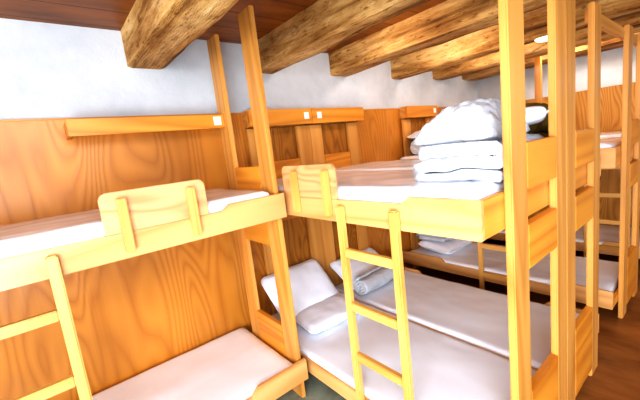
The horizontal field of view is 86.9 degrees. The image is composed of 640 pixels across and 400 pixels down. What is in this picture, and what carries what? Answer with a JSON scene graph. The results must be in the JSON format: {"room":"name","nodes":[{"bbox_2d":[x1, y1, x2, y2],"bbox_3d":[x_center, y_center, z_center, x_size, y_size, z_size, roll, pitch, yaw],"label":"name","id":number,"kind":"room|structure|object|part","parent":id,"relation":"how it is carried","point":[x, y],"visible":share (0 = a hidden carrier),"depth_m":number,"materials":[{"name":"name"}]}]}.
{"room":"hostel dormitory","nodes":[
{"label":"hostel dormitory","id":0,"kind":"room"},
{"bbox_2d":[0,0,446,52],"bbox_3d":[0.945,-1.167,0.780,7.980,0.100,5.270,-14,11,-38],"label":"ceiling","id":1,"kind":"structure","parent":0,"point":[99,14],"depth_m":1.98,"materials":[{"name":"brown wood"}]},
{"bbox_2d":[120,0,238,69],"bbox_3d":[0.248,-0.869,0.488,0.244,0.235,4.470,-14,11,-38],"label":"ceiling beam","id":2,"kind":"structure","parent":1,"relation":"attached to","point":[154,33],"depth_m":1.70,"materials":[{"name":"brown wood"}]},
{"bbox_2d":[258,0,429,73],"bbox_3d":[0.947,-1.042,1.048,0.230,0.228,4.470,-14,11,-38],"label":"ceiling beam","id":3,"kind":"structure","parent":1,"relation":"attached to","point":[324,24],"depth_m":2.08,"materials":[{"name":"brown wood"}]},
{"bbox_2d":[328,0,546,76],"bbox_3d":[1.594,-1.205,1.567,0.257,0.215,4.470,-14,11,-38],"label":"ceiling beam","id":4,"kind":"structure","parent":1,"relation":"attached to","point":[449,20],"depth_m":2.46,"materials":[{"name":"brown wood"}]},
{"bbox_2d":[390,0,639,79],"bbox_3d":[2.281,-1.371,2.118,0.208,0.214,4.470,-14,11,-38],"label":"ceiling beam","id":5,"kind":"structure","parent":1,"relation":"attached to","point":[483,42],"depth_m":3.02,"materials":[{"name":"brown wood"}]},
{"bbox_2d":[535,36,546,41],"bbox_3d":[1.818,-1.303,2.733,0.150,0.034,0.150,-14,11,-38],"label":"ceiling lamp","id":6,"kind":"object","parent":5,"relation":"attached to","point":[542,39],"visible":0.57,"depth_m":2.71,"materials":[{"name":"silver metal"}]},
{"bbox_2d":[432,13,639,79],"bbox_3d":[2.943,-1.541,2.649,0.280,0.196,4.470,-14,11,-38],"label":"ceiling beam","id":7,"kind":"structure","parent":1,"relation":"attached to","point":[536,49],"depth_m":3.53,"materials":[{"name":"brown wood"}]},
{"bbox_2d":[462,32,639,80],"bbox_3d":[3.561,-1.701,3.144,0.412,0.174,4.470,-14,11,-38],"label":"ceiling beam","id":8,"kind":"structure","parent":1,"relation":"attached to","point":[615,43],"depth_m":4.06,"materials":[{"name":"brown wood"}]},
{"bbox_2d":[0,18,477,119],"bbox_3d":[-0.521,-0.125,2.921,7.980,2.860,0.200,-14,11,-38],"label":"wall","id":9,"kind":"structure","parent":0,"point":[48,70],"depth_m":2.25,"materials":[{"name":"white paint"}]},
{"bbox_2d":[63,114,224,139],"bbox_3d":[-1.070,-0.467,2.141,0.880,0.089,0.242,-14,11,-38],"label":"wall ledge","id":10,"kind":"object","parent":9,"relation":"attached to","point":[94,126],"visible":1,"depth_m":1.99,"materials":[{"name":"brown wood"}]},
{"bbox_2d":[0,108,444,399],"bbox_3d":[-0.256,0.203,3.015,7.180,1.926,0.020,-14,11,-38],"label":"wall paneling","id":11,"kind":"structure","parent":9,"relation":"attached to","point":[132,316],"depth_m":2.19,"materials":[{"name":"brown wood"}]},
{"bbox_2d":[0,107,445,121],"bbox_3d":[-0.373,-0.740,2.860,7.160,0.010,0.026,-14,11,-38],"label":"trim","id":12,"kind":"structure","parent":9,"relation":"attached to","point":[437,107],"depth_m":2.10,"materials":[{"name":"brown wood"}]},
{"bbox_2d":[276,239,639,399],"bbox_3d":[1.239,1.346,1.170,7.980,0.100,5.270,-14,11,-38],"label":"floor","id":13,"kind":"structure","parent":0,"point":[616,376],"depth_m":2.31,"materials":[{"name":"brown wood"}]},
{"bbox_2d":[0,5,308,399],"bbox_3d":[-1.193,0.275,1.702,1.977,2.400,0.834,-14,11,-38],"label":"bunk bed","id":14,"kind":"object","parent":13,"relation":"on","point":[138,221],"visible":0.81,"depth_m":1.88,"materials":[{"name":"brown wood"}]},
{"bbox_2d":[0,255,92,399],"bbox_3d":[-1.087,0.884,1.306,0.357,1.300,0.035,-14,11,-38],"label":"ladder","id":15,"kind":"object","parent":14,"relation":"attached to","point":[79,379],"visible":1,"depth_m":1.32,"materials":[{"name":"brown wood"}]},
{"bbox_2d":[0,188,268,258],"bbox_3d":[-1.224,0.163,1.691,1.875,0.150,0.745,-14,11,-38],"label":"mattress","id":16,"kind":"object","parent":14,"relation":"on","point":[19,238],"visible":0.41,"depth_m":1.45,"materials":[{"name":"white fabric"}]},
{"bbox_3d":[-0.964,0.210,1.407,1.965,0.145,0.024,-14,11,-38],"label":"rail","id":17,"kind":"part","parent":14,"relation":"part of","materials":[{"name":"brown wood"}]},
{"bbox_3d":[-1.345,1.252,2.160,1.920,0.098,0.024,-14,11,-38],"label":"rail","id":18,"kind":"part","parent":14,"relation":"part of","materials":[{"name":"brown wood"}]},
{"bbox_2d":[92,328,291,399],"bbox_3d":[-1.097,1.240,1.858,1.875,0.095,0.747,-14,11,-38],"label":"mattress","id":19,"kind":"object","parent":14,"relation":"on","point":[230,366],"visible":0.85,"depth_m":2.15,"materials":[{"name":"white fabric"}]},
{"bbox_3d":[-0.583,0.088,2.445,0.030,2.400,0.142,-14,11,-38],"label":"post","id":20,"kind":"part","parent":14,"relation":"part of","materials":[{"name":"brown wood"}]},
{"bbox_3d":[-0.283,0.110,2.078,0.030,2.400,0.142,-14,11,-38],"label":"post","id":21,"kind":"part","parent":14,"relation":"part of","materials":[{"name":"brown wood"}]},
{"bbox_3d":[-0.840,1.263,1.570,1.965,0.140,0.024,-14,11,-38],"label":"rail","id":22,"kind":"part","parent":14,"relation":"part of","materials":[{"name":"brown wood"}]},
{"bbox_2d":[242,0,566,399],"bbox_3d":[0.257,0.149,2.143,0.831,2.180,1.970,-14,11,-38],"label":"bunk bed","id":23,"kind":"object","parent":13,"relation":"on","point":[534,171],"visible":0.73,"depth_m":1.46,"materials":[{"name":"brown wood"}]},
{"bbox_3d":[-0.422,0.316,2.828,0.142,1.800,0.031,-14,11,-38],"label":"post","id":24,"kind":"part","parent":23,"relation":"part of","materials":[{"name":"brown wood"}]},
{"bbox_3d":[-0.281,0.040,2.955,0.332,1.330,0.010,-14,11,-38],"label":"recess panel","id":25,"kind":"part","parent":23,"relation":"part of","materials":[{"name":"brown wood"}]},
{"bbox_3d":[-0.059,0.228,3.120,0.142,1.800,0.031,-14,11,-38],"label":"post","id":26,"kind":"part","parent":23,"relation":"part of","materials":[{"name":"brown wood"}]},
{"bbox_3d":[0.071,1.081,2.055,0.024,0.140,1.920,-14,11,-38],"label":"rail","id":27,"kind":"part","parent":23,"relation":"part of","materials":[{"name":"brown wood"}]},
{"bbox_2d":[335,205,413,399],"bbox_3d":[0.275,0.674,1.629,0.035,1.300,0.370,-14,11,-38],"label":"ladder","id":28,"kind":"object","parent":23,"relation":"attached to","point":[395,262],"visible":1,"depth_m":1.56,"materials":[{"name":"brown wood"}]},
{"bbox_3d":[-0.052,0.028,1.892,0.024,0.145,1.920,-14,11,-38],"label":"rail","id":29,"kind":"part","parent":23,"relation":"part of","materials":[{"name":"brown wood"}]},
{"bbox_2d":[277,170,503,202],"bbox_3d":[0.240,-0.076,2.124,0.743,0.148,1.862,-14,11,-38],"label":"mattress","id":30,"kind":"object","parent":23,"relation":"on","point":[395,186],"visible":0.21,"depth_m":1.51,"materials":[{"name":"white fabric"}]},
{"bbox_2d":[413,133,544,181],"bbox_3d":[0.765,-0.210,1.595,0.584,0.170,0.439,-15,12,-42],"label":"duvet","id":31,"kind":"object","parent":30,"relation":"on","point":[481,161],"visible":0.69,"depth_m":1.39,"materials":[{"name":"white fabric"}]},
{"bbox_2d":[412,98,529,146],"bbox_3d":[0.696,-0.363,1.580,0.443,0.206,0.394,-14,11,-38],"label":"duvet","id":32,"kind":"object","parent":31,"relation":"on","point":[479,119],"visible":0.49,"depth_m":1.42,"materials":[{"name":"white fabric"}]},
{"bbox_2d":[271,300,536,399],"bbox_3d":[0.368,1.000,2.292,0.770,0.095,1.862,-14,11,-38],"label":"mattress","id":33,"kind":"object","parent":23,"relation":"on","point":[444,367],"visible":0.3,"depth_m":2.03,"materials":[{"name":"white fabric"}]},
{"bbox_2d":[295,293,363,333],"bbox_3d":[0.065,0.881,2.671,0.544,0.107,0.363,-13,11,-34],"label":"pillow","id":34,"kind":"object","parent":33,"relation":"on","point":[321,316],"visible":0.67,"depth_m":2.56,"materials":[{"name":"fabric"}]},
{"bbox_2d":[261,259,338,316],"bbox_3d":[-0.152,0.743,2.835,0.604,0.323,0.329,-14,12,-40],"label":"pillow","id":35,"kind":"object","parent":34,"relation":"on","point":[310,284],"visible":0.59,"depth_m":2.80,"materials":[{"name":"fabric"}]},
{"bbox_3d":[0.769,0.217,1.314,0.142,2.180,0.030,-14,11,-38],"label":"post","id":36,"kind":"part","parent":23,"relation":"part of","materials":[{"name":"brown wood"}]},
{"bbox_3d":[1.133,0.129,1.605,0.142,2.180,0.030,-14,11,-38],"label":"post","id":37,"kind":"part","parent":23,"relation":"part of","materials":[{"name":"brown wood"}]},
{"bbox_2d":[307,0,601,399],"bbox_3d":[0.881,-0.002,2.644,0.797,2.180,1.970,-14,11,-38],"label":"bunk bed","id":38,"kind":"object","parent":13,"relation":"on","point":[329,142],"visible":0.48,"depth_m":1.92,"materials":[{"name":"brown wood"}]},
{"bbox_3d":[0.051,0.201,3.208,0.142,1.800,0.031,-14,11,-38],"label":"post","id":39,"kind":"part","parent":38,"relation":"part of","materials":[{"name":"brown wood"}]},
{"bbox_3d":[0.192,-0.074,3.335,0.332,1.330,0.010,-14,11,-38],"label":"recess panel","id":40,"kind":"part","parent":38,"relation":"part of","materials":[{"name":"brown wood"}]},
{"bbox_3d":[0.414,0.113,3.500,0.142,1.800,0.031,-14,11,-38],"label":"post","id":41,"kind":"part","parent":38,"relation":"part of","materials":[{"name":"brown wood"}]},
{"bbox_2d":[335,159,423,170],"bbox_3d":[0.850,-0.223,2.614,0.742,0.148,1.863,-14,11,-38],"label":"mattress","id":42,"kind":"object","parent":38,"relation":"on","point":[396,164],"visible":0.12,"depth_m":2.81,"materials":[{"name":"white fabric"}]},
{"bbox_2d":[525,103,548,136],"bbox_3d":[1.133,-0.398,2.045,0.492,0.318,0.499,-14,11,-38],"label":"folded blanket","id":43,"kind":"object","parent":42,"relation":"on","point":[542,127],"visible":0.06,"depth_m":1.80,"materials":[{"name":"brown fabric"}]},
{"bbox_2d":[526,106,548,124],"bbox_3d":[0.958,-0.396,1.631,0.244,0.090,0.264,-1,10,31],"label":"pillow","id":44,"kind":"object","parent":43,"relation":"on","point":[534,114],"visible":0.43,"depth_m":1.50,"materials":[{"name":"fabric"}]},
{"bbox_3d":[0.685,0.953,2.549,0.024,0.098,1.920,-14,11,-38],"label":"rail","id":45,"kind":"part","parent":38,"relation":"part of","materials":[{"name":"brown wood"}]},
{"bbox_2d":[335,270,579,368],"bbox_3d":[0.977,0.853,2.782,0.770,0.095,1.862,-14,11,-38],"label":"mattress","id":46,"kind":"object","parent":38,"relation":"on","point":[473,315],"visible":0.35,"depth_m":2.53,"materials":[{"name":"white fabric"}]},
{"bbox_2d":[330,247,377,289],"bbox_3d":[0.421,0.660,3.334,0.602,0.250,0.337,-14,11,-39],"label":"pillow","id":47,"kind":"object","parent":46,"relation":"on","point":[358,268],"visible":0.32,"depth_m":3.22,"materials":[{"name":"fabric"}]},
{"bbox_2d":[353,266,393,294],"bbox_3d":[0.556,0.706,3.146,0.597,0.171,0.164,-15,12,-42],"label":"duvet","id":48,"kind":"object","parent":46,"relation":"on","point":[379,276],"visible":0.77,"depth_m":3.01,"materials":[{"name":"white fabric"}]},
{"bbox_3d":[1.274,0.790,3.021,0.024,0.140,1.920,-14,11,-38],"label":"rail","id":49,"kind":"part","parent":38,"relation":"part of","materials":[{"name":"brown wood"}]},
{"bbox_3d":[1.243,0.103,1.693,0.142,2.180,0.030,-14,11,-38],"label":"post","id":50,"kind":"part","parent":38,"relation":"part of","materials":[{"name":"brown wood"}]},
{"bbox_3d":[1.606,0.015,1.985,0.142,2.180,0.030,-14,11,-38],"label":"post","id":51,"kind":"part","parent":38,"relation":"part of","materials":[{"name":"brown wood"}]},
{"bbox_2d":[399,24,639,318],"bbox_3d":[1.791,-0.222,3.374,0.797,2.180,1.970,-14,11,-38],"label":"bunk bed","id":52,"kind":"object","parent":13,"relation":"on","point":[629,148],"visible":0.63,"depth_m":2.68,"materials":[{"name":"brown wood"}]},
{"bbox_3d":[1.098,-0.052,4.048,0.142,1.800,0.031,-14,11,-38],"label":"post","id":53,"kind":"part","parent":52,"relation":"part of","materials":[{"name":"brown wood"}]},
{"bbox_3d":[1.239,-0.328,4.176,0.332,1.330,0.010,-14,11,-38],"label":"recess panel","id":54,"kind":"part","parent":52,"relation":"part of","materials":[{"name":"brown wood"}]},
{"bbox_3d":[1.462,-0.140,4.340,0.142,1.800,0.031,-14,11,-38],"label":"post","id":55,"kind":"part","parent":52,"relation":"part of","materials":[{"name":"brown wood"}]},
{"bbox_2d":[478,242,506,289],"bbox_3d":[1.616,0.294,3.070,0.035,1.300,0.370,-14,11,-38],"label":"ladder","id":56,"kind":"object","parent":52,"relation":"attached to","point":[481,245],"visible":0.21,"depth_m":3.20,"materials":[{"name":"brown wood"}]},
{"bbox_3d":[1.592,0.713,3.275,0.024,0.140,1.920,-14,11,-38],"label":"rail","id":57,"kind":"part","parent":52,"relation":"part of","materials":[{"name":"brown wood"}]},
{"bbox_3d":[1.468,-0.340,3.112,0.024,0.145,1.920,-14,11,-38],"label":"rail","id":58,"kind":"part","parent":52,"relation":"part of","materials":[{"name":"brown wood"}]},
{"bbox_2d":[400,137,620,159],"bbox_3d":[1.760,-0.444,3.345,0.744,0.149,1.864,-14,11,-38],"label":"mattress","id":59,"kind":"object","parent":52,"relation":"on","point":[606,142],"visible":0.09,"depth_m":2.63,"materials":[{"name":"white fabric"}]},
{"bbox_2d":[410,141,423,154],"bbox_3d":[1.253,-0.634,3.921,0.516,0.172,0.161,-14,11,-40],"label":"duvet","id":60,"kind":"object","parent":59,"relation":"on","point":[414,148],"visible":0.12,"depth_m":3.77,"materials":[{"name":"grey fabric"}]},
{"bbox_2d":[407,130,420,139],"bbox_3d":[1.283,-0.776,3.906,0.518,0.141,0.341,-14,11,-38],"label":"pillow","id":61,"kind":"object","parent":60,"relation":"on","point":[414,135],"visible":0.25,"depth_m":3.83,"materials":[{"name":"grey fabric"}]},
{"bbox_2d":[409,241,618,291],"bbox_3d":[1.888,0.632,3.512,0.773,0.096,1.864,-14,11,-38],"label":"mattress","id":62,"kind":"object","parent":52,"relation":"on","point":[494,261],"visible":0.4,"depth_m":3.22,"materials":[{"name":"white fabric"}]},
{"bbox_2d":[418,238,472,254],"bbox_3d":[1.478,0.494,3.982,0.563,0.159,0.420,-14,11,-38],"label":"pillow","id":63,"kind":"object","parent":62,"relation":"on","point":[450,246],"visible":0.52,"depth_m":3.82,"materials":[{"name":"fabric"}]},
{"bbox_2d":[416,233,453,241],"bbox_3d":[1.432,0.371,4.001,0.482,0.112,0.385,-14,11,-38],"label":"duvet","id":64,"kind":"object","parent":63,"relation":"on","point":[420,236],"visible":0.24,"depth_m":3.84,"materials":[{"name":"white fabric"}]},
{"bbox_2d":[585,10,636,46],"bbox_3d":[2.420,-1.240,2.611,2.480,0.065,0.035,-14,11,-38],"label":"rail","id":65,"kind":"object","parent":52,"relation":"attached to","point":[608,26],"visible":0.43,"depth_m":2.14,"materials":[{"name":"brown wood"}]},
{"bbox_3d":[2.290,-0.150,2.534,0.142,2.180,0.030,-14,11,-38],"label":"post","id":66,"kind":"part","parent":52,"relation":"part of","materials":[{"name":"brown wood"}]},
{"bbox_3d":[2.653,-0.238,2.825,0.142,2.180,0.030,-14,11,-38],"label":"post","id":67,"kind":"part","parent":52,"relation":"part of","materials":[{"name":"brown wood"}]},
{"bbox_2d":[488,137,639,258],"bbox_3d":[2.789,-0.463,4.171,0.797,2.180,1.964,-14,11,-38],"label":"bunk bed","id":68,"kind":"object","parent":13,"relation":"on","point":[579,246],"visible":0.03,"depth_m":3.60,"materials":[{"name":"brown wood"}]},
{"bbox_2d":[534,56,542,102],"bbox_3d":[2.481,-1.097,3.830,0.060,1.000,0.060,-14,11,-38],"label":"support post","id":69,"kind":"object","parent":68,"relation":"attached to","point":[538,60],"visible":0.42,"depth_m":3.77,"materials":[{"name":"brown wood"}]},
{"bbox_3d":[2.588,0.472,4.075,0.024,0.140,1.920,-14,11,-38],"label":"rail","id":70,"kind":"part","parent":68,"relation":"part of","materials":[{"name":"brown wood"}]},
{"bbox_2d":[499,225,639,244],"bbox_3d":[2.885,0.392,4.312,0.771,0.095,1.863,-14,11,-38],"label":"mattress","id":71,"kind":"object","parent":68,"relation":"on","point":[610,233],"visible":0.08,"depth_m":3.83,"materials":[{"name":"white fabric"}]},
{"bbox_2d":[584,159,631,256],"bbox_3d":[2.941,0.077,3.467,0.035,1.300,0.370,-14,11,-38],"label":"ladder","id":72,"kind":"object","parent":68,"relation":"attached to","point":[613,195],"visible":0.13,"depth_m":3.45,"materials":[{"name":"brown wood"}]},
{"bbox_2d":[600,131,621,138],"bbox_3d":[2.756,-0.684,4.144,0.742,0.148,1.863,-14,11,-38],"label":"mattress","id":73,"kind":"object","parent":68,"relation":"on","point":[603,135],"visible":0.03,"depth_m":3.43,"materials":[{"name":"white fabric"}]},
{"bbox_2d":[477,46,635,100],"bbox_3d":[4.125,-0.725,3.275,0.200,2.860,5.070,-14,11,-38],"label":"wall","id":74,"kind":"structure","parent":0,"point":[611,60],"depth_m":4.09,"materials":[{"name":"white paint"}]},
{"bbox_2d":[525,82,639,227],"bbox_3d":[3.775,-0.354,3.644,0.020,1.900,4.050,-14,11,-38],"label":"wall paneling","id":75,"kind":"structure","parent":74,"relation":"attached to","point":[611,96],"depth_m":4.02,"materials":[{"name":"brown wood"}]}
]}

